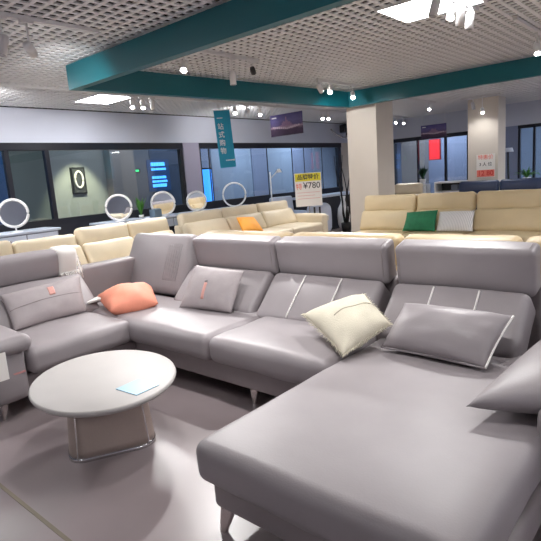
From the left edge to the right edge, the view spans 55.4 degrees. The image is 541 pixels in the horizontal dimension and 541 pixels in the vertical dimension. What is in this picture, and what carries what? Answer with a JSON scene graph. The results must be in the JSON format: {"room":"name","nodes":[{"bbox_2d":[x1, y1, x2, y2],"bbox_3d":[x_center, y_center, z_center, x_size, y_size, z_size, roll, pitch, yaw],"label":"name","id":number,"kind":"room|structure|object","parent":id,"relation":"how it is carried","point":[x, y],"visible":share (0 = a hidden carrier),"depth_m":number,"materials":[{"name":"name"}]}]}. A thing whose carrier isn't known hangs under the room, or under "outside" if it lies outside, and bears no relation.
{"room":"store","nodes":[
{"label":"store","id":0,"kind":"room"},
{"bbox_2d":[49,150,210,217],"bbox_3d":[-2.699,-2.265,12.681,0.100,3.200,18.000,5,14,41],"label":"wall","id":1,"kind":"structure","parent":0,"point":[69,204],"depth_m":11.04,"materials":[{"name":"grey paint"}]},
{"bbox_2d":[69,167,87,193],"bbox_3d":[-4.083,-1.915,10.978,0.072,0.560,0.320,5,14,41],"label":"framed picture","id":2,"kind":"object","parent":1,"relation":"attached to","point":[77,174],"visible":1,"depth_m":10.96,"materials":[{"name":"black"}]},
{"bbox_2d":[72,169,85,192],"bbox_3d":[-4.079,-1.914,10.974,0.005,0.500,0.260,5,14,41],"label":"print","id":3,"kind":"object","parent":2,"relation":"attached to","point":[78,175],"depth_m":10.96,"materials":[{"name":"grey"}]},
{"bbox_2d":[0,78,349,234],"bbox_3d":[-2.433,-1.770,9.855,0.150,3.200,22.000,5,14,41],"label":"wall","id":4,"kind":"structure","parent":0,"point":[17,125],"depth_m":9.56,"materials":[{"name":"grey paint"}]},
{"bbox_2d":[0,143,188,231],"bbox_3d":[-3.396,-1.479,8.728,0.100,1.330,4.980,5,14,41],"label":"window","id":5,"kind":"structure","parent":4,"relation":"in","point":[45,148],"depth_m":8.55,"materials":[{"name":"black"}]},
{"bbox_2d":[0,151,8,224],"bbox_3d":[-5.556,-1.194,9.350,0.060,2.700,1.780,5,14,41],"label":"panel","id":6,"kind":"object","parent":5,"relation":"attached to","point":[3,187],"depth_m":9.80,"materials":[{"name":"blue"}]},
{"bbox_2d":[8,151,51,221],"bbox_3d":[-4.740,-1.424,10.282,0.050,2.700,0.700,5,14,41],"label":"panel","id":7,"kind":"object","parent":5,"relation":"attached to","point":[27,167],"visible":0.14,"depth_m":10.22,"materials":[{"name":"grey glass"}]},
{"bbox_2d":[103,150,138,209],"bbox_3d":[-3.353,-1.834,11.696,0.250,2.800,0.620,5,14,41],"label":"panel","id":8,"kind":"object","parent":5,"relation":"attached to","point":[120,171],"visible":0.29,"depth_m":11.51,"materials":[{"name":"grey"}]},
{"bbox_2d":[133,150,152,208],"bbox_3d":[-3.038,-1.951,12.211,0.040,2.800,0.550,5,14,41],"label":"panel","id":9,"kind":"object","parent":5,"relation":"attached to","point":[140,156],"visible":0.21,"depth_m":12.18,"materials":[{"name":"grey"}]},
{"bbox_2d":[148,149,181,204],"bbox_3d":[-2.449,-2.116,12.877,0.040,2.800,1.240,5,14,41],"label":"panel","id":10,"kind":"object","parent":5,"relation":"attached to","point":[171,155],"visible":0.21,"depth_m":12.83,"materials":[{"name":"blue glass"}]},
{"bbox_2d":[146,159,170,191],"bbox_3d":[-2.704,-2.309,12.505,0.035,0.750,0.650,5,14,41],"label":"lit sign","id":11,"kind":"object","parent":10,"relation":"attached to","point":[158,173],"visible":1,"depth_m":12.48,"materials":[{"name":"blue"}]},
{"bbox_2d":[0,106,344,123],"bbox_3d":[-3.438,-2.657,8.488,0.040,0.025,19.000,5,14,41],"label":"trim","id":12,"kind":"structure","parent":4,"relation":"attached to","point":[0,106],"depth_m":9.42,"materials":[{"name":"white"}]},
{"bbox_2d":[182,143,202,195],"bbox_3d":[-1.650,-1.971,10.728,0.170,1.330,0.420,5,14,41],"label":"wall pier","id":13,"kind":"object","parent":4,"relation":"attached to","point":[191,155],"visible":0.57,"depth_m":10.63,"materials":[{"name":"grey paint"}]},
{"bbox_2d":[199,143,342,206],"bbox_3d":[0.263,-2.502,12.870,0.100,1.330,5.420,5,14,41],"label":"window","id":14,"kind":"structure","parent":4,"relation":"in","point":[337,146],"depth_m":12.55,"materials":[{"name":"black"}]},
{"bbox_2d":[200,149,210,167],"bbox_3d":[-1.798,-2.297,13.607,0.050,2.800,0.650,5,14,41],"label":"panel","id":15,"kind":"object","parent":14,"relation":"attached to","point":[204,152],"depth_m":13.59,"materials":[{"name":"blue"}]},
{"bbox_2d":[202,168,214,201],"bbox_3d":[-1.712,-2.232,13.636,0.050,0.950,0.520,5,14,41],"label":"display","id":16,"kind":"object","parent":15,"relation":"attached to","point":[206,172],"visible":0.36,"depth_m":13.66,"materials":[{"name":"blue"}]},
{"bbox_2d":[209,149,253,200],"bbox_3d":[-1.049,-2.506,14.455,0.050,2.800,1.550,5,14,41],"label":"panel","id":17,"kind":"object","parent":14,"relation":"attached to","point":[242,173],"visible":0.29,"depth_m":14.44,"materials":[{"name":"blue glass"}]},
{"bbox_2d":[250,148,268,195],"bbox_3d":[-0.300,-2.715,15.302,0.050,2.800,0.650,5,14,41],"label":"panel","id":18,"kind":"object","parent":14,"relation":"attached to","point":[258,155],"visible":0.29,"depth_m":15.22,"materials":[{"name":"blue glass"}]},
{"bbox_2d":[267,148,293,193],"bbox_3d":[0.318,-2.888,16.002,0.050,2.800,1.150,5,14,41],"label":"panel","id":19,"kind":"object","parent":14,"relation":"attached to","point":[278,158],"visible":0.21,"depth_m":15.94,"materials":[{"name":"blue glass"}]},
{"bbox_2d":[292,148,312,191],"bbox_3d":[1.067,-3.098,16.850,0.050,2.800,1.050,5,14,41],"label":"panel","id":20,"kind":"object","parent":14,"relation":"attached to","point":[298,159],"depth_m":16.70,"materials":[{"name":"blue"}]},
{"bbox_2d":[312,148,336,188],"bbox_3d":[1.978,-3.353,17.881,0.050,2.800,1.650,5,14,41],"label":"panel","id":21,"kind":"object","parent":14,"relation":"attached to","point":[329,179],"visible":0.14,"depth_m":17.75,"materials":[{"name":"blue glass"}]},
{"bbox_2d":[0,0,540,123],"bbox_3d":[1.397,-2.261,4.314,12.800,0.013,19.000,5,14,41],"label":"ceiling","id":22,"kind":"structure","parent":0,"point":[527,89],"depth_m":5.81,"materials":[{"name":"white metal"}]},
{"bbox_2d":[0,11,99,33],"bbox_3d":[-2.135,-1.853,3.634,0.034,0.030,2.050,5,14,41],"label":"track rail","id":23,"kind":"object","parent":22,"relation":"attached to","point":[9,15],"visible":1,"depth_m":4.07,"materials":[{"name":"white"}]},
{"bbox_2d":[0,15,8,56],"bbox_3d":[-1.992,-1.733,3.811,0.076,0.290,0.108,5,14,41],"label":"track spotlight","id":24,"kind":"object","parent":23,"relation":"hanging from","point":[4,39],"visible":1,"depth_m":3.80,"materials":[{"name":"white"}]},
{"bbox_2d":[18,19,37,57],"bbox_3d":[-1.861,-1.784,3.960,0.092,0.262,0.162,-4,10,1],"label":"track spotlight","id":25,"kind":"object","parent":23,"relation":"attached to","point":[27,45],"visible":1,"depth_m":3.94,"materials":[{"name":"white"}]},
{"bbox_2d":[73,94,129,103],"bbox_3d":[-2.524,-2.597,7.790,0.740,0.025,0.600,5,14,41],"label":"panel light","id":26,"kind":"object","parent":22,"relation":"attached to","point":[97,98],"visible":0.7,"depth_m":7.76,"materials":[{"name":"white"}]},
{"bbox_2d":[0,83,407,117],"bbox_3d":[0.111,-3.173,9.975,0.034,0.030,11.200,5,14,41],"label":"track rail","id":27,"kind":"object","parent":22,"relation":"attached to","point":[1,84],"visible":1,"depth_m":8.03,"materials":[{"name":"white metal"}]},
{"bbox_2d":[213,102,235,167],"bbox_3d":[-0.794,-2.342,8.829,0.352,1.146,0.016,-10,12,-30],"label":"banner","id":28,"kind":"object","parent":22,"relation":"hanging from","point":[221,117],"visible":0.99,"depth_m":8.84,"materials":[{"name":"teal fabric"}]},
{"bbox_2d":[197,50,259,62],"bbox_3d":[-0.546,-2.311,5.509,0.034,0.030,1.250,5,14,41],"label":"track rail","id":29,"kind":"object","parent":22,"relation":"attached to","point":[208,52],"visible":0.64,"depth_m":5.57,"materials":[{"name":"white"}]},
{"bbox_2d":[227,57,236,85],"bbox_3d":[-0.420,-2.187,5.666,0.072,0.288,0.100,5,14,41],"label":"track spotlight","id":30,"kind":"object","parent":29,"relation":"attached to","point":[232,74],"visible":1,"depth_m":5.65,"materials":[{"name":"white"}]},
{"bbox_2d":[270,111,302,136],"bbox_3d":[0.310,-2.982,10.255,0.820,0.560,0.009,5,14,41],"label":"poster","id":31,"kind":"object","parent":22,"relation":"hanging from","point":[291,123],"visible":0.99,"depth_m":10.26,"materials":[{"name":"purple paper"}]},
{"bbox_2d":[66,0,540,107],"bbox_3d":[2.048,-2.302,5.011,6.930,0.310,4.890,5,14,41],"label":"ceiling beam","id":32,"kind":"structure","parent":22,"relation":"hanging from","point":[116,69],"depth_m":5.44,"materials":[{"name":"teal paint"}]},
{"bbox_2d":[374,0,486,23],"bbox_3d":[1.363,-2.264,4.397,0.740,0.025,0.600,5,14,41],"label":"panel light","id":33,"kind":"object","parent":22,"relation":"attached to","point":[407,11],"visible":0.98,"depth_m":4.44,"materials":[{"name":"white plastic"}]},
{"bbox_2d":[421,123,446,138],"bbox_3d":[3.813,-3.479,12.058,0.620,0.735,0.009,5,14,41],"label":"poster","id":34,"kind":"object","parent":22,"relation":"hanging from","point":[435,130],"visible":0.98,"depth_m":12.09,"materials":[{"name":"purple paper"}]},
{"bbox_2d":[457,0,478,11],"bbox_3d":[1.480,-2.218,4.184,0.034,0.030,1.100,5,14,41],"label":"track rail","id":35,"kind":"object","parent":22,"relation":"attached to","point":[476,9],"visible":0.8,"depth_m":4.42,"materials":[{"name":"white"}]},
{"bbox_2d":[428,0,440,17],"bbox_3d":[1.258,-2.042,3.946,0.109,0.199,0.076,-9,11,-23],"label":"track spotlight","id":36,"kind":"object","parent":35,"relation":"attached to","point":[435,4],"visible":1,"depth_m":3.92,"materials":[{"name":"white"}]},
{"bbox_2d":[446,0,457,21],"bbox_3d":[1.479,-2.115,4.192,0.078,0.176,0.150,5,14,41],"label":"track spotlight","id":37,"kind":"object","parent":35,"relation":"attached to","point":[453,8],"visible":1,"depth_m":4.17,"materials":[{"name":"white"}]},
{"bbox_2d":[455,2,465,26],"bbox_3d":[1.598,-2.147,4.332,0.078,0.180,0.118,-1,11,15],"label":"track spotlight","id":38,"kind":"object","parent":35,"relation":"attached to","point":[460,15],"visible":0.97,"depth_m":4.30,"materials":[{"name":"white"}]},
{"bbox_2d":[464,7,474,30],"bbox_3d":[1.734,-2.185,4.483,0.081,0.178,0.100,5,14,41],"label":"track spotlight","id":39,"kind":"object","parent":35,"relation":"attached to","point":[469,22],"visible":1,"depth_m":4.46,"materials":[{"name":"white"}]},
{"bbox_2d":[513,16,540,35],"bbox_3d":[2.700,-2.518,5.339,0.034,0.030,1.100,5,14,41],"label":"track rail","id":40,"kind":"object","parent":22,"relation":"attached to","point":[517,19],"visible":1,"depth_m":5.18,"materials":[{"name":"white"}]},
{"bbox_2d":[533,32,540,55],"bbox_3d":[2.871,-2.431,5.543,0.072,0.239,0.135,-1,11,18],"label":"track spotlight","id":41,"kind":"object","parent":40,"relation":"attached to","point":[536,46],"visible":1,"depth_m":5.53,"materials":[{"name":"white"}]},
{"bbox_2d":[0,228,540,540],"bbox_3d":[0.813,0.135,7.321,17.700,0.100,22.200,5,14,41],"label":"floor","id":42,"kind":"structure","parent":0,"point":[157,491],"depth_m":2.61,"materials":[{"name":"grey tile"}]},
{"bbox_2d":[0,227,60,243],"bbox_3d":[-3.663,-0.121,7.650,0.514,0.930,1.050,5,14,41],"label":"table","id":43,"kind":"object","parent":42,"relation":"on","point":[34,233],"visible":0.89,"depth_m":7.50,"materials":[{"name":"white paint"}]},
{"bbox_2d":[0,198,29,232],"bbox_3d":[-3.667,-0.788,7.361,0.398,0.482,0.179,-3,10,5],"label":"round mirror","id":44,"kind":"object","parent":43,"relation":"on","point":[14,213],"visible":1,"depth_m":7.35,"materials":[{"name":"white mirror"}]},
{"bbox_2d":[0,201,27,224],"bbox_3d":[-3.670,-0.816,7.357,0.372,0.372,0.022,-7,11,-15],"label":"mirror glass","id":45,"kind":"object","parent":44,"relation":"attached to","point":[11,212],"depth_m":7.35,"materials":[{"name":"white"}]},
{"bbox_2d":[0,483,71,540],"bbox_3d":[0.085,1.222,1.368,10.500,0.002,0.018,5,14,41],"label":"trim","id":46,"kind":"structure","parent":42,"relation":"on","point":[53,528],"depth_m":2.37,"materials":[{"name":"brown"}]},
{"bbox_2d":[0,217,173,265],"bbox_3d":[-2.311,-0.044,6.577,1.152,0.967,3.594,5,14,41],"label":"sofa","id":47,"kind":"object","parent":42,"relation":"on","point":[92,244],"visible":0.27,"depth_m":6.89,"materials":[{"name":"beige leather"}]},
{"bbox_2d":[44,245,87,265],"bbox_3d":[-2.727,-0.094,6.480,0.319,0.377,0.816,5,14,41],"label":"cushion","id":48,"kind":"object","parent":47,"relation":"on","point":[81,251],"depth_m":6.65,"materials":[{"name":"white fabric"}]},
{"bbox_2d":[81,236,133,262],"bbox_3d":[-2.196,-0.241,7.079,0.318,0.371,0.787,5,14,41],"label":"cushion","id":49,"kind":"object","parent":47,"relation":"on","point":[111,247],"depth_m":6.93,"materials":[{"name":"beige leather"}]},
{"bbox_2d":[133,230,173,238],"bbox_3d":[-1.703,-0.379,7.638,0.323,0.379,0.707,5,14,41],"label":"cushion","id":50,"kind":"object","parent":47,"relation":"on","point":[147,231],"depth_m":7.63,"materials":[{"name":"beige leather"}]},
{"bbox_2d":[28,350,175,462],"bbox_3d":[-0.925,0.799,2.949,0.790,0.411,0.960,-9,11,-25],"label":"coffee table","id":51,"kind":"object","parent":42,"relation":"on","point":[104,421],"visible":0.96,"depth_m":2.82,"materials":[{"name":"stone"}]},
{"bbox_2d":[116,379,158,395],"bbox_3d":[-0.701,0.614,2.714,0.170,0.004,0.150,4,13,37],"label":"price card","id":52,"kind":"object","parent":51,"relation":"on","point":[136,387],"visible":1,"depth_m":2.71,"materials":[{"name":"blue"}]},
{"bbox_2d":[89,218,149,225],"bbox_3d":[-2.539,-0.421,8.924,0.514,0.900,0.900,5,14,41],"label":"table","id":53,"kind":"object","parent":42,"relation":"on","point":[127,219],"visible":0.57,"depth_m":8.66,"materials":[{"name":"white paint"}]},
{"bbox_2d":[105,194,132,221],"bbox_3d":[-2.544,-1.056,8.637,0.431,0.454,0.179,-4,10,4],"label":"round mirror","id":54,"kind":"object","parent":53,"relation":"on","point":[118,207],"visible":1,"depth_m":8.63,"materials":[{"name":"white mirror"}]},
{"bbox_2d":[139,213,180,231],"bbox_3d":[-1.920,-0.589,9.625,0.514,0.890,0.860,5,14,41],"label":"table","id":55,"kind":"object","parent":42,"relation":"on","point":[172,218],"visible":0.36,"depth_m":9.39,"materials":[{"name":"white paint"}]},
{"bbox_2d":[150,191,175,215],"bbox_3d":[-1.944,-1.208,9.317,0.431,0.454,0.179,-4,10,4],"label":"round mirror","id":56,"kind":"object","parent":55,"relation":"on","point":[163,200],"visible":0.82,"depth_m":9.30,"materials":[{"name":"white mirror"}]},
{"bbox_2d":[174,200,327,235],"bbox_3d":[-0.236,-0.801,9.982,1.152,0.937,3.198,5,14,41],"label":"sofa","id":57,"kind":"object","parent":42,"relation":"on","point":[274,215],"visible":0.63,"depth_m":10.12,"materials":[{"name":"beige leather"}]},
{"bbox_2d":[181,218,229,235],"bbox_3d":[-1.149,-0.727,9.318,0.322,0.380,0.987,5,14,41],"label":"cushion","id":58,"kind":"object","parent":57,"relation":"on","point":[197,226],"depth_m":9.15,"materials":[{"name":"beige leather"}]},
{"bbox_2d":[225,212,265,230],"bbox_3d":[-0.499,-0.909,10.057,0.318,0.378,0.984,5,14,41],"label":"cushion","id":59,"kind":"object","parent":57,"relation":"on","point":[231,219],"depth_m":9.94,"materials":[{"name":"orange fabric"}]},
{"bbox_2d":[236,217,262,230],"bbox_3d":[-0.405,-0.850,9.525,0.305,0.300,0.620,5,14,41],"label":"throw pillow","id":60,"kind":"object","parent":57,"relation":"on","point":[246,223],"visible":0.8,"depth_m":9.45,"materials":[{"name":"orange fabric"}]},
{"bbox_2d":[262,228,292,232],"bbox_3d":[-0.252,-0.674,9.895,1.043,0.211,0.996,5,14,41],"label":"seat cushion","id":61,"kind":"object","parent":57,"relation":"on","point":[264,229],"depth_m":9.83,"materials":[{"name":"beige leather"}]},
{"bbox_2d":[261,208,296,227],"bbox_3d":[0.152,-1.091,10.792,0.315,0.374,0.986,5,14,41],"label":"cushion","id":62,"kind":"object","parent":57,"relation":"on","point":[273,217],"depth_m":10.65,"materials":[{"name":"beige leather"}]},
{"bbox_2d":[268,222,322,233],"bbox_3d":[0.398,-0.857,10.632,1.045,0.210,0.997,5,14,41],"label":"seat cushion","id":63,"kind":"object","parent":57,"relation":"on","point":[296,227],"depth_m":10.39,"materials":[{"name":"beige leather"}]},
{"bbox_2d":[0,233,540,540],"bbox_3d":[-0.281,0.396,3.271,4.360,0.993,2.310,5,14,41],"label":"sectional sofa","id":64,"kind":"object","parent":42,"relation":"on","point":[373,442],"visible":0.87,"depth_m":2.62,"materials":[{"name":"grey leather"}]},
{"bbox_2d":[0,352,9,381],"bbox_3d":[-1.695,0.582,3.161,0.022,0.222,0.140,5,14,41],"label":"price card","id":65,"kind":"object","parent":64,"relation":"hanging from","point":[4,374],"visible":1,"depth_m":3.19,"materials":[{"name":"white paper"}]},
{"bbox_2d":[0,275,86,330],"bbox_3d":[-1.753,0.245,4.072,0.249,0.274,0.690,5,14,41],"label":"throw pillow","id":66,"kind":"object","parent":64,"relation":"on","point":[36,305],"visible":1,"depth_m":3.98,"materials":[{"name":"grey fabric"}]},
{"bbox_2d":[0,273,98,329],"bbox_3d":[-1.906,0.307,4.141,0.407,0.418,0.964,5,14,41],"label":"cushion","id":67,"kind":"object","parent":64,"relation":"on","point":[5,288],"depth_m":4.18,"materials":[{"name":"grey leather"}]},
{"bbox_2d":[49,245,83,277],"bbox_3d":[-1.790,-0.067,4.485,0.231,0.305,0.226,5,14,41],"label":"throw blanket","id":68,"kind":"object","parent":64,"relation":"on","point":[68,259],"visible":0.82,"depth_m":4.40,"materials":[{"name":"fabric"}]},
{"bbox_2d":[17,312,129,372],"bbox_3d":[-1.641,0.508,3.942,0.906,0.229,0.807,5,14,41],"label":"seat cushion","id":69,"kind":"object","parent":64,"relation":"on","point":[54,342],"depth_m":3.70,"materials":[{"name":"grey leather"}]},
{"bbox_2d":[87,282,157,314],"bbox_3d":[-1.233,0.247,4.278,0.555,0.257,0.468,-8,11,-20],"label":"throw pillow","id":70,"kind":"object","parent":64,"relation":"on","point":[122,298],"visible":0.89,"depth_m":4.16,"materials":[{"name":"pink fabric"}]},
{"bbox_2d":[129,233,198,295],"bbox_3d":[-1.024,-0.063,4.945,0.987,0.581,0.415,5,14,41],"label":"cushion","id":71,"kind":"object","parent":64,"relation":"on","point":[163,261],"depth_m":4.75,"materials":[{"name":"grey leather"}]},
{"bbox_2d":[92,294,259,359],"bbox_3d":[-0.837,0.404,4.192,1.706,0.229,0.733,5,14,41],"label":"seat cushion","id":72,"kind":"object","parent":64,"relation":"on","point":[168,327],"depth_m":3.78,"materials":[{"name":"grey leather"}]},
{"bbox_2d":[180,265,243,312],"bbox_3d":[-0.453,0.137,4.032,0.528,0.305,0.244,3,12,34],"label":"throw pillow","id":73,"kind":"object","parent":64,"relation":"on","point":[208,288],"visible":1,"depth_m":3.96,"materials":[{"name":"grey fabric"}]},
{"bbox_2d":[174,266,274,312],"bbox_3d":[-0.383,0.195,4.285,0.945,0.408,0.415,5,14,41],"label":"cushion","id":74,"kind":"object","parent":64,"relation":"on","point":[255,282],"depth_m":4.01,"materials":[{"name":"grey leather"}]},
{"bbox_2d":[209,316,377,383],"bbox_3d":[0.170,0.488,3.322,0.964,0.225,0.729,5,14,41],"label":"seat cushion","id":75,"kind":"object","parent":64,"relation":"on","point":[282,349],"depth_m":3.12,"materials":[{"name":"grey leather"}]},
{"bbox_2d":[256,273,390,321],"bbox_3d":[0.350,0.259,3.651,0.941,0.409,0.415,5,14,41],"label":"cushion","id":76,"kind":"object","parent":64,"relation":"on","point":[289,295],"depth_m":3.59,"materials":[{"name":"grey leather"}]},
{"bbox_2d":[301,293,392,357],"bbox_3d":[0.465,0.294,3.041,0.409,0.247,0.550,-8,11,-20],"label":"throw pillow","id":77,"kind":"object","parent":64,"relation":"on","point":[349,322],"visible":0.99,"depth_m":2.92,"materials":[{"name":"beige fabric"}]},
{"bbox_2d":[196,338,540,540],"bbox_3d":[0.625,0.654,2.298,1.124,0.214,1.627,5,14,41],"label":"cushion","id":78,"kind":"object","parent":64,"relation":"on","point":[378,444],"depth_m":1.87,"materials":[{"name":"grey leather"}]},
{"bbox_2d":[381,303,513,369],"bbox_3d":[0.910,0.329,2.716,0.636,0.249,0.279,5,14,41],"label":"throw pillow","id":79,"kind":"object","parent":64,"relation":"on","point":[468,337],"visible":1,"depth_m":2.62,"materials":[{"name":"grey leather"}]},
{"bbox_2d":[376,284,535,357],"bbox_3d":[1.068,0.316,3.031,0.826,0.411,0.418,5,14,41],"label":"cushion","id":80,"kind":"object","parent":64,"relation":"on","point":[520,302],"depth_m":2.91,"materials":[{"name":"grey leather"}]},
{"bbox_2d":[269,196,306,212],"bbox_3d":[0.410,-1.288,12.336,0.700,0.958,0.672,-10,12,-28],"label":"lounge chair","id":81,"kind":"object","parent":42,"relation":"on","point":[288,199],"visible":0.22,"depth_m":12.48,"materials":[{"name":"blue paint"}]},
{"bbox_2d":[294,172,322,212],"bbox_3d":[0.844,-1.390,11.278,0.565,1.473,0.219,-9,11,-23],"label":"price sign","id":82,"kind":"object","parent":42,"relation":"on","point":[308,187],"visible":0.91,"depth_m":11.18,"materials":[{"name":"white paper"}]},
{"bbox_2d":[307,203,331,231],"bbox_3d":[1.140,-1.184,11.993,0.580,0.770,0.600,-3,10,5],"label":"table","id":83,"kind":"object","parent":42,"relation":"on","point":[325,208],"visible":0.4,"depth_m":11.74,"materials":[{"name":"blue paint"}]},
{"bbox_2d":[292,191,350,229],"bbox_3d":[1.575,-1.574,13.622,0.660,0.890,2.540,5,14,41],"label":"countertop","id":84,"kind":"structure","parent":42,"relation":"on","point":[333,199],"depth_m":13.25,"materials":[{"name":"black"}]},
{"bbox_2d":[334,157,350,231],"bbox_3d":[1.779,-1.798,12.166,0.425,1.821,0.401,5,14,41],"label":"branch arrangement","id":85,"kind":"object","parent":42,"relation":"on","point":[346,225],"visible":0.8,"depth_m":12.21,"materials":[{"name":"black"}]},
{"bbox_2d":[337,196,349,230],"bbox_3d":[1.798,-1.398,12.655,0.330,0.860,0.297,5,14,41],"label":"floor vase","id":86,"kind":"object","parent":42,"relation":"on","point":[339,214],"visible":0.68,"depth_m":12.56,"materials":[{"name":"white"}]},
{"bbox_2d":[204,230,540,270],"bbox_3d":[1.194,0.123,4.279,4.654,0.956,1.000,5,14,41],"label":"sofa","id":87,"kind":"object","parent":42,"relation":"on","point":[397,238],"visible":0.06,"depth_m":3.91,"materials":[{"name":"beige leather"}]},
{"bbox_2d":[395,183,422,194],"bbox_3d":[3.016,-1.623,12.877,1.844,1.047,0.899,3,12,33],"label":"sofa","id":88,"kind":"object","parent":42,"relation":"on","point":[407,188],"visible":0.11,"depth_m":12.73,"materials":[{"name":"beige leather"}]},
{"bbox_2d":[355,189,540,241],"bbox_3d":[2.896,-0.622,7.519,3.720,1.015,1.098,4,13,38],"label":"sofa","id":89,"kind":"object","parent":42,"relation":"on","point":[500,212],"visible":0.48,"depth_m":7.64,"materials":[{"name":"beige leather"}]},
{"bbox_2d":[355,230,411,234],"bbox_3d":[1.779,-0.543,8.358,0.936,0.207,0.992,4,13,38],"label":"seat cushion","id":90,"kind":"object","parent":89,"relation":"on","point":[401,232],"depth_m":8.22,"materials":[{"name":"beige leather"}]},
{"bbox_2d":[360,210,413,229],"bbox_3d":[1.934,-0.810,8.533,0.927,0.380,0.322,4,13,38],"label":"cushion","id":91,"kind":"object","parent":89,"relation":"on","point":[370,219],"depth_m":8.45,"materials":[{"name":"beige leather"}]},
{"bbox_2d":[402,210,437,230],"bbox_3d":[2.308,-0.767,7.923,0.540,0.301,0.248,5,14,41],"label":"throw pillow","id":92,"kind":"object","parent":89,"relation":"on","point":[420,220],"visible":1,"depth_m":7.85,"materials":[{"name":"green fabric"}]},
{"bbox_2d":[403,230,473,237],"bbox_3d":[2.511,-0.492,7.787,0.915,0.211,0.992,4,13,38],"label":"seat cushion","id":93,"kind":"object","parent":89,"relation":"on","point":[405,234],"depth_m":7.63,"materials":[{"name":"beige leather"}]},
{"bbox_2d":[416,209,472,229],"bbox_3d":[2.670,-0.761,7.964,0.906,0.378,0.319,4,13,38],"label":"cushion","id":94,"kind":"object","parent":89,"relation":"on","point":[439,210],"depth_m":7.89,"materials":[{"name":"beige fabric"}]},
{"bbox_2d":[436,210,474,230],"bbox_3d":[2.738,-0.732,7.620,0.551,0.284,0.254,3,13,36],"label":"throw pillow","id":95,"kind":"object","parent":89,"relation":"on","point":[448,220],"visible":1,"depth_m":7.55,"materials":[{"name":"white fabric"}]},
{"bbox_2d":[465,230,540,241],"bbox_3d":[3.253,-0.443,7.212,0.957,0.211,0.994,4,13,38],"label":"seat cushion","id":96,"kind":"object","parent":89,"relation":"on","point":[524,235],"depth_m":7.06,"materials":[{"name":"beige leather"}]},
{"bbox_2d":[473,207,540,231],"bbox_3d":[3.409,-0.710,7.388,0.946,0.374,0.316,4,13,38],"label":"cushion","id":97,"kind":"object","parent":89,"relation":"on","point":[528,219],"depth_m":7.29,"materials":[{"name":"beige leather"}]},
{"bbox_2d":[434,180,467,192],"bbox_3d":[4.505,-1.711,12.832,0.700,1.020,0.400,5,14,41],"label":"console table","id":98,"kind":"object","parent":42,"relation":"on","point":[442,186],"visible":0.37,"depth_m":12.86,"materials":[{"name":"white"}]},
{"bbox_2d":[459,177,540,208],"bbox_3d":[4.964,-1.284,10.200,3.024,1.056,1.000,4,13,38],"label":"sofa","id":99,"kind":"object","parent":42,"relation":"on","point":[521,183],"visible":0.15,"depth_m":10.60,"materials":[{"name":"fabric"}]},
{"bbox_3d":[-1.347,-0.749,10.274,0.514,0.890,0.740,5,14,41],"label":"table","id":100,"kind":"object","parent":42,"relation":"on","visible":0},
{"bbox_2d":[186,191,206,211],"bbox_3d":[-1.422,-1.335,9.910,0.377,0.404,0.179,-3,10,7],"label":"round mirror","id":101,"kind":"object","parent":100,"relation":"on","point":[196,200],"visible":0.97,"depth_m":9.90,"materials":[{"name":"white mirror"}]},
{"bbox_2d":[188,193,205,209],"bbox_3d":[-1.422,-1.335,9.911,0.353,0.353,0.022,-7,11,-15],"label":"mirror glass","id":102,"kind":"object","parent":101,"relation":"attached to","point":[196,201],"depth_m":9.90,"materials":[{"name":"white"}]},
{"bbox_2d":[344,64,394,231],"bbox_3d":[1.812,-1.973,9.256,0.580,3.200,0.600,5,14,41],"label":"pillar","id":103,"kind":"structure","parent":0,"point":[369,127],"depth_m":9.03,"materials":[{"name":"white paint"}]},
{"bbox_2d":[397,135,466,192],"bbox_3d":[9.133,-3.226,13.186,12.800,3.200,0.100,5,14,41],"label":"wall","id":104,"kind":"structure","parent":0,"point":[456,146],"depth_m":16.16,"materials":[{"name":"blue"}]},
{"bbox_2d":[393,99,540,138],"bbox_3d":[7.636,-3.934,11.382,12.800,0.950,0.150,5,14,41],"label":"wall","id":105,"kind":"structure","parent":0,"point":[528,112],"depth_m":13.64,"materials":[{"name":"grey paint"}]},
{"bbox_2d":[393,131,467,193],"bbox_3d":[4.259,-2.651,14.649,2.800,2.250,0.100,5,14,41],"label":"window","id":106,"kind":"structure","parent":105,"relation":"in","point":[464,133],"depth_m":14.19,"materials":[{"name":"black"}]},
{"bbox_2d":[401,140,428,183],"bbox_3d":[4.710,-3.354,16.791,0.800,2.800,0.300,5,14,41],"label":"panel","id":107,"kind":"object","parent":106,"relation":"attached to","point":[408,149],"visible":0.29,"depth_m":16.65,"materials":[{"name":"grey glass"}]},
{"bbox_2d":[429,139,440,159],"bbox_3d":[4.684,-3.447,14.681,0.340,0.580,0.068,5,14,41],"label":"lit sign","id":108,"kind":"object","parent":106,"relation":"attached to","point":[434,144],"visible":1,"depth_m":14.64,"materials":[{"name":"red"}]},
{"bbox_2d":[518,123,540,178],"bbox_3d":[8.453,-2.300,11.031,5.900,2.250,0.100,5,14,41],"label":"window","id":109,"kind":"structure","parent":105,"relation":"in","point":[535,125],"depth_m":12.67,"materials":[{"name":"black"}]},
{"bbox_2d":[521,127,540,177],"bbox_3d":[9.357,-2.965,12.781,5.900,2.800,0.300,5,14,41],"label":"panel","id":110,"kind":"object","parent":109,"relation":"attached to","point":[526,133],"depth_m":14.35,"materials":[{"name":"blue glass"}]},
{"bbox_2d":[468,95,505,193],"bbox_3d":[4.850,-2.615,11.557,0.650,3.200,0.500,5,14,41],"label":"pillar","id":111,"kind":"structure","parent":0,"point":[486,131],"depth_m":11.29,"materials":[{"name":"white paint"}]},
{"bbox_2d":[476,153,494,177],"bbox_3d":[4.746,-2.313,11.366,0.400,0.500,0.013,5,14,41],"label":"notice","id":112,"kind":"object","parent":111,"relation":"attached to","point":[485,163],"visible":1,"depth_m":11.36,"materials":[{"name":"white paper"}]},
{"bbox_2d":[505,126,517,178],"bbox_3d":[5.786,-2.529,13.364,1.200,2.250,0.150,5,14,41],"label":"wall panel","id":113,"kind":"object","parent":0,"point":[511,131],"visible":0.14,"depth_m":12.91,"materials":[{"name":"blue"}]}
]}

